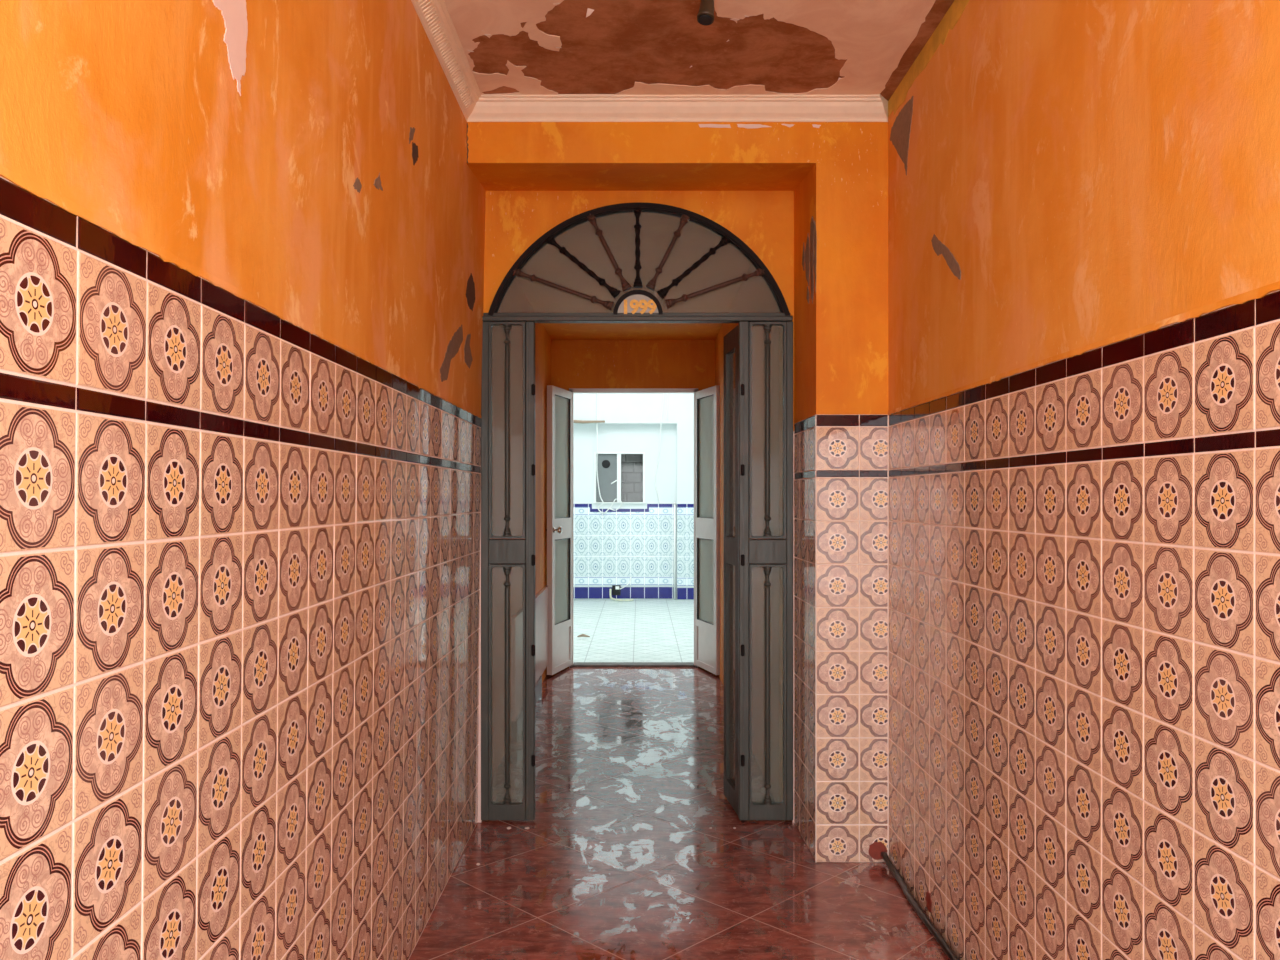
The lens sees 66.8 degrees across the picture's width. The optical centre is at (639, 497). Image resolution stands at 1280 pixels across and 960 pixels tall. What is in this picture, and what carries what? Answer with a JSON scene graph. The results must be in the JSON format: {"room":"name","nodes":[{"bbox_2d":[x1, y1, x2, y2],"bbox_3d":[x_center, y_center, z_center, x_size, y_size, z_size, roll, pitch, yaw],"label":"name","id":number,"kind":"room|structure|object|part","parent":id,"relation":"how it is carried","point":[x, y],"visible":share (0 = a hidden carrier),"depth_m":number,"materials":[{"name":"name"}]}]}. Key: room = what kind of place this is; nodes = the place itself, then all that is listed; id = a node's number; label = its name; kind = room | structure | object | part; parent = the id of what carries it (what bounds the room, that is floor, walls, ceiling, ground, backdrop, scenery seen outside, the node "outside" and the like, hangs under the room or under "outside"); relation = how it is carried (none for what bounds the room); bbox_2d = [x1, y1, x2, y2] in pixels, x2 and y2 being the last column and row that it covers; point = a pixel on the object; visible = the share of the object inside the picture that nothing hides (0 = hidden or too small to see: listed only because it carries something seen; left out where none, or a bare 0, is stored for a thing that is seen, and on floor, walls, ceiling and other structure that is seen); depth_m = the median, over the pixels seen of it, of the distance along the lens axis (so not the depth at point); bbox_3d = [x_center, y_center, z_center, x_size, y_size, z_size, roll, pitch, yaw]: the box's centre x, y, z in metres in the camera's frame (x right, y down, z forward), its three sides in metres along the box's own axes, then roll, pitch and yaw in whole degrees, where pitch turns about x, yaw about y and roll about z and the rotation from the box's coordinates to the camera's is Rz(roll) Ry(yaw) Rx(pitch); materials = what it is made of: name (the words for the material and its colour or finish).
{"room":"entrance hallway","nodes":[
{"label":"entrance hallway","id":0,"kind":"room"},
{"bbox_2d":[0,0,485,959],"bbox_3d":[-0.722,-0.115,1.785,0.256,2.750,4.270,0,0,0],"label":"wall","id":1,"kind":"structure","parent":0,"point":[242,242],"depth_m":1.47,"materials":[{"name":"tile"}]},
{"bbox_2d":[411,0,480,120],"bbox_3d":[-0.570,-1.335,1.501,0.061,0.072,3.702,0,0,0],"label":"crown molding","id":2,"kind":"structure","parent":1,"relation":"attached to","point":[434,16],"depth_m":2.89,"materials":[{"name":"paint"}]},
{"bbox_2d":[535,323,550,704],"bbox_3d":[-0.750,-0.115,5.630,0.230,2.750,3.440,0,0,0],"label":"wall","id":3,"kind":"structure","parent":0,"point":[542,340],"depth_m":6.42,"materials":[{"name":"orange paint"}]},
{"bbox_3d":[-0.650,1.205,5.640,0.031,0.110,1.280,0,0,0],"label":"dark skirting","id":4,"kind":"part","parent":3,"relation":"part of","materials":[{"name":"brown tile"}]},
{"bbox_2d":[542,323,722,339],"bbox_3d":[0.070,-1.240,5.630,1.860,0.120,3.440,0,0,0],"label":"ceiling","id":5,"kind":"structure","parent":0,"point":[555,331],"depth_m":6.87,"materials":[{"name":"orange paint"}]},
{"bbox_2d":[551,340,714,666],"bbox_3d":[0.200,-0.540,7.320,5.600,3.600,0.140,0,0,0],"label":"wall","id":6,"kind":"structure","parent":0,"point":[574,363],"depth_m":7.25,"materials":[{"name":"orange paint"}]},
{"bbox_2d":[546,385,719,674],"bbox_3d":[-0.068,0.224,7.071,1.282,2.083,0.557,0,0,0],"label":"door","id":7,"kind":"structure","parent":6,"relation":"in","point":[560,402],"depth_m":7.04,"materials":[{"name":"wood"}]},
{"bbox_3d":[-0.578,0.225,6.821,0.062,0.051,0.052,0,0,14],"label":"knob","id":8,"kind":"part","parent":7,"relation":"part of","materials":[{"name":"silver metal"}]},
{"bbox_3d":[-0.576,0.083,7.029,0.006,1.635,0.354,0,0,14],"label":"opal glass","id":9,"kind":"part","parent":7,"relation":"part of","materials":[{"name":"white glass"}]},
{"bbox_3d":[-0.576,1.075,7.029,0.022,0.250,0.354,0,0,14],"label":"kick panel","id":10,"kind":"part","parent":7,"relation":"part of","materials":[{"name":"metal"}]},
{"bbox_3d":[0.488,1.075,7.030,0.022,0.250,0.358,0,0,-16],"label":"kick panel","id":11,"kind":"part","parent":7,"relation":"part of","materials":[{"name":"wood"}]},
{"bbox_3d":[0.488,0.083,7.030,0.006,1.635,0.358,0,0,-16],"label":"opal glass","id":12,"kind":"part","parent":7,"relation":"part of","materials":[{"name":"white glass"}]},
{"bbox_2d":[574,393,693,599],"bbox_3d":[0.200,-0.890,12.122,5.600,4.500,0.316,0,0,0],"label":"wall","id":13,"kind":"structure","parent":0,"point":[635,541],"depth_m":12.07,"materials":[{"name":"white tile"}]},
{"bbox_2d":[574,420,604,422],"bbox_3d":[-0.709,-0.948,11.948,0.556,0.058,0.044,0,0,0],"label":"batten","id":14,"kind":"object","parent":13,"relation":"attached to","point":[575,421],"visible":0.6,"depth_m":11.94,"materials":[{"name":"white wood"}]},
{"bbox_2d":[596,393,621,512],"bbox_3d":[-0.379,-0.631,12.009,0.325,1.649,0.101,0,0,0],"label":"cable","id":15,"kind":"object","parent":13,"relation":"attached to","point":[596,393],"visible":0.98,"depth_m":12.01,"materials":[{"name":"white plastic"}]},
{"bbox_2d":[612,585,620,594],"bbox_3d":[-0.294,1.147,12.054,0.105,0.122,0.020,0,0,0],"label":"junction box","id":16,"kind":"object","parent":13,"relation":"attached to","point":[616,590],"visible":1,"depth_m":12.05,"materials":[{"name":"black plastic"}]},
{"bbox_2d":[593,452,645,502],"bbox_3d":[-0.255,-0.255,12.185,0.735,0.735,0.270,0,0,0],"label":"window","id":17,"kind":"structure","parent":13,"relation":"in","point":[621,475],"depth_m":12.10,"materials":[{"name":"white plastic"}]},
{"bbox_3d":[-0.414,-0.250,12.103,0.265,0.585,0.006,0,0,0],"label":"pane","id":18,"kind":"part","parent":17,"relation":"part of","materials":[{"name":"glass"}]},
{"bbox_3d":[-0.103,-0.250,12.103,0.278,0.585,0.006,0,0,0],"label":"pane","id":19,"kind":"part","parent":17,"relation":"part of","materials":[{"name":"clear glass"}]},
{"bbox_3d":[0.200,1.179,12.020,5.600,0.142,0.112,0,0,0],"label":"cobalt skirting","id":20,"kind":"part","parent":13,"relation":"part of","materials":[{"name":"tile"}]},
{"bbox_2d":[655,393,663,502],"bbox_3d":[0.249,-0.696,12.020,0.061,1.520,0.152,0,0,-38],"label":"cable","id":21,"kind":"object","parent":13,"relation":"attached to","point":[663,393],"visible":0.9,"depth_m":12.03,"materials":[{"name":"white plastic"}]},
{"bbox_2d":[673,502,675,598],"bbox_3d":[0.431,0.650,12.040,0.036,1.200,0.036,0,0,0],"label":"drain pipe","id":22,"kind":"object","parent":13,"relation":"attached to","point":[674,503],"visible":1,"depth_m":12.03,"materials":[{"name":"white plastic"}]},
{"bbox_2d":[478,191,794,821],"bbox_3d":[0.000,-0.115,3.844,1.600,2.750,0.153,0,0,0],"label":"wall","id":23,"kind":"structure","parent":0,"point":[514,220],"depth_m":3.77,"materials":[{"name":"orange paint"}]},
{"bbox_2d":[481,202,792,819],"bbox_3d":[-0.011,0.053,3.925,1.213,2.397,0.342,0,0,0],"label":"door","id":24,"kind":"structure","parent":23,"relation":"in","point":[636,262],"depth_m":3.78,"materials":[{"name":"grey wood"}]},
{"bbox_3d":[-0.516,0.728,3.786,0.140,0.935,0.004,0,0,0],"label":"frosted pane","id":25,"kind":"part","parent":24,"relation":"part of","materials":[{"name":"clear glass"}]},
{"bbox_3d":[-0.516,-0.262,3.786,0.140,0.836,0.004,0,0,0],"label":"frosted pane","id":26,"kind":"part","parent":24,"relation":"part of","materials":[{"name":"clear glass"}]},
{"bbox_3d":[-0.514,0.283,3.784,0.208,1.938,0.041,0,0,0],"label":"fixed panel","id":27,"kind":"part","parent":24,"relation":"part of","materials":[{"name":"grey paint"}]},
{"bbox_3d":[-0.008,-0.751,3.774,0.162,0.081,0.012,0,0,0],"label":"number plate","id":28,"kind":"part","parent":24,"relation":"part of","materials":[{"name":"white glass"}]},
{"bbox_3d":[-0.004,-0.919,3.795,1.145,0.425,0.005,0,0,0],"label":"fanlight glass","id":29,"kind":"part","parent":24,"relation":"part of","materials":[{"name":"white"}]},
{"bbox_3d":[-0.004,-0.925,3.781,1.172,0.440,0.047,0,0,0],"label":"arch frame","id":30,"kind":"part","parent":24,"relation":"part of","materials":[{"name":"grey metal"}]},
{"bbox_3d":[0.386,0.285,3.956,0.005,1.770,0.185,0,0,-7],"label":"frosted pane","id":31,"kind":"part","parent":24,"relation":"part of","materials":[{"name":"glass"}]},
{"bbox_3d":[0.490,0.283,3.784,0.211,1.938,0.041,0,0,0],"label":"fixed panel","id":32,"kind":"part","parent":24,"relation":"part of","materials":[{"name":"grey paint"}]},
{"bbox_3d":[0.495,0.728,3.786,0.142,0.935,0.004,0,0,0],"label":"frosted pane","id":33,"kind":"part","parent":24,"relation":"part of","materials":[{"name":"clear glass"}]},
{"bbox_3d":[0.495,-0.262,3.786,0.142,0.836,0.004,0,0,0],"label":"frosted pane","id":34,"kind":"part","parent":24,"relation":"part of","materials":[{"name":"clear glass"}]},
{"bbox_2d":[409,599,949,959],"bbox_3d":[0.200,1.325,5.950,5.600,0.130,12.900,0,0,0],"label":"floor","id":35,"kind":"structure","parent":0,"point":[619,858],"depth_m":3.39,"materials":[{"name":"red tile"}]},
{"bbox_2d":[609,589,633,600],"bbox_3d":[-0.263,1.193,11.916,0.355,0.132,0.141,0,0,34],"label":"loose wire","id":36,"kind":"object","parent":35,"relation":"on","point":[610,589],"visible":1,"depth_m":11.86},
{"bbox_2d":[794,122,888,862],"bbox_3d":[0.773,-0.115,3.631,0.354,2.750,0.578,0,0,0],"label":"wall pier","id":37,"kind":"object","parent":35,"relation":"on","point":[841,417],"visible":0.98,"depth_m":3.35,"materials":[{"name":"orange paint"}]},
{"bbox_2d":[881,852,958,959],"bbox_3d":[0.866,1.237,1.554,0.033,0.044,3.603,0,0,-1],"label":"cable","id":38,"kind":"object","parent":35,"relation":"on","point":[936,934],"visible":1,"depth_m":2.92,"materials":[{"name":"black rubber"}]},
{"bbox_2d":[444,0,953,100],"bbox_3d":[0.125,-1.424,1.601,1.950,0.134,3.902,0,0,0],"label":"ceiling","id":39,"kind":"structure","parent":0,"point":[511,47],"depth_m":2.93,"materials":[{"name":"paint"}]},
{"bbox_2d":[466,122,820,190],"bbox_3d":[-0.007,-1.324,3.571,1.266,0.332,0.439,0,0,0],"label":"beam","id":40,"kind":"structure","parent":39,"relation":"attached to","point":[503,156],"depth_m":3.35,"materials":[{"name":"orange paint"}]},
{"bbox_2d":[467,94,887,121],"bbox_3d":[0.129,-1.335,3.322,1.458,0.072,0.060,0,0,0],"label":"crown molding","id":41,"kind":"structure","parent":40,"relation":"attached to","point":[560,107],"depth_m":3.32,"materials":[{"name":"paint"}]},
{"bbox_2d":[697,0,714,25],"bbox_3d":[0.180,-1.315,2.585,0.048,0.113,0.080,0,0,22],"label":"holder","id":42,"kind":"object","parent":39,"relation":"hanging from","point":[705,16],"visible":1,"depth_m":2.56,"materials":[{"name":"brown metal"}]},
{"bbox_2d":[715,323,737,685],"bbox_3d":[0.760,-0.115,5.630,0.400,2.750,3.440,0,0,0],"label":"wall","id":43,"kind":"structure","parent":0,"point":[725,328],"depth_m":6.67,"materials":[{"name":"orange paint"}]},
{"bbox_2d":[888,0,1279,959],"bbox_3d":[0.988,-0.115,1.801,0.223,2.750,4.306,0,0,-1],"label":"wall","id":44,"kind":"structure","parent":0,"point":[1084,195],"depth_m":1.90,"materials":[{"name":"orange paint"}]}
]}

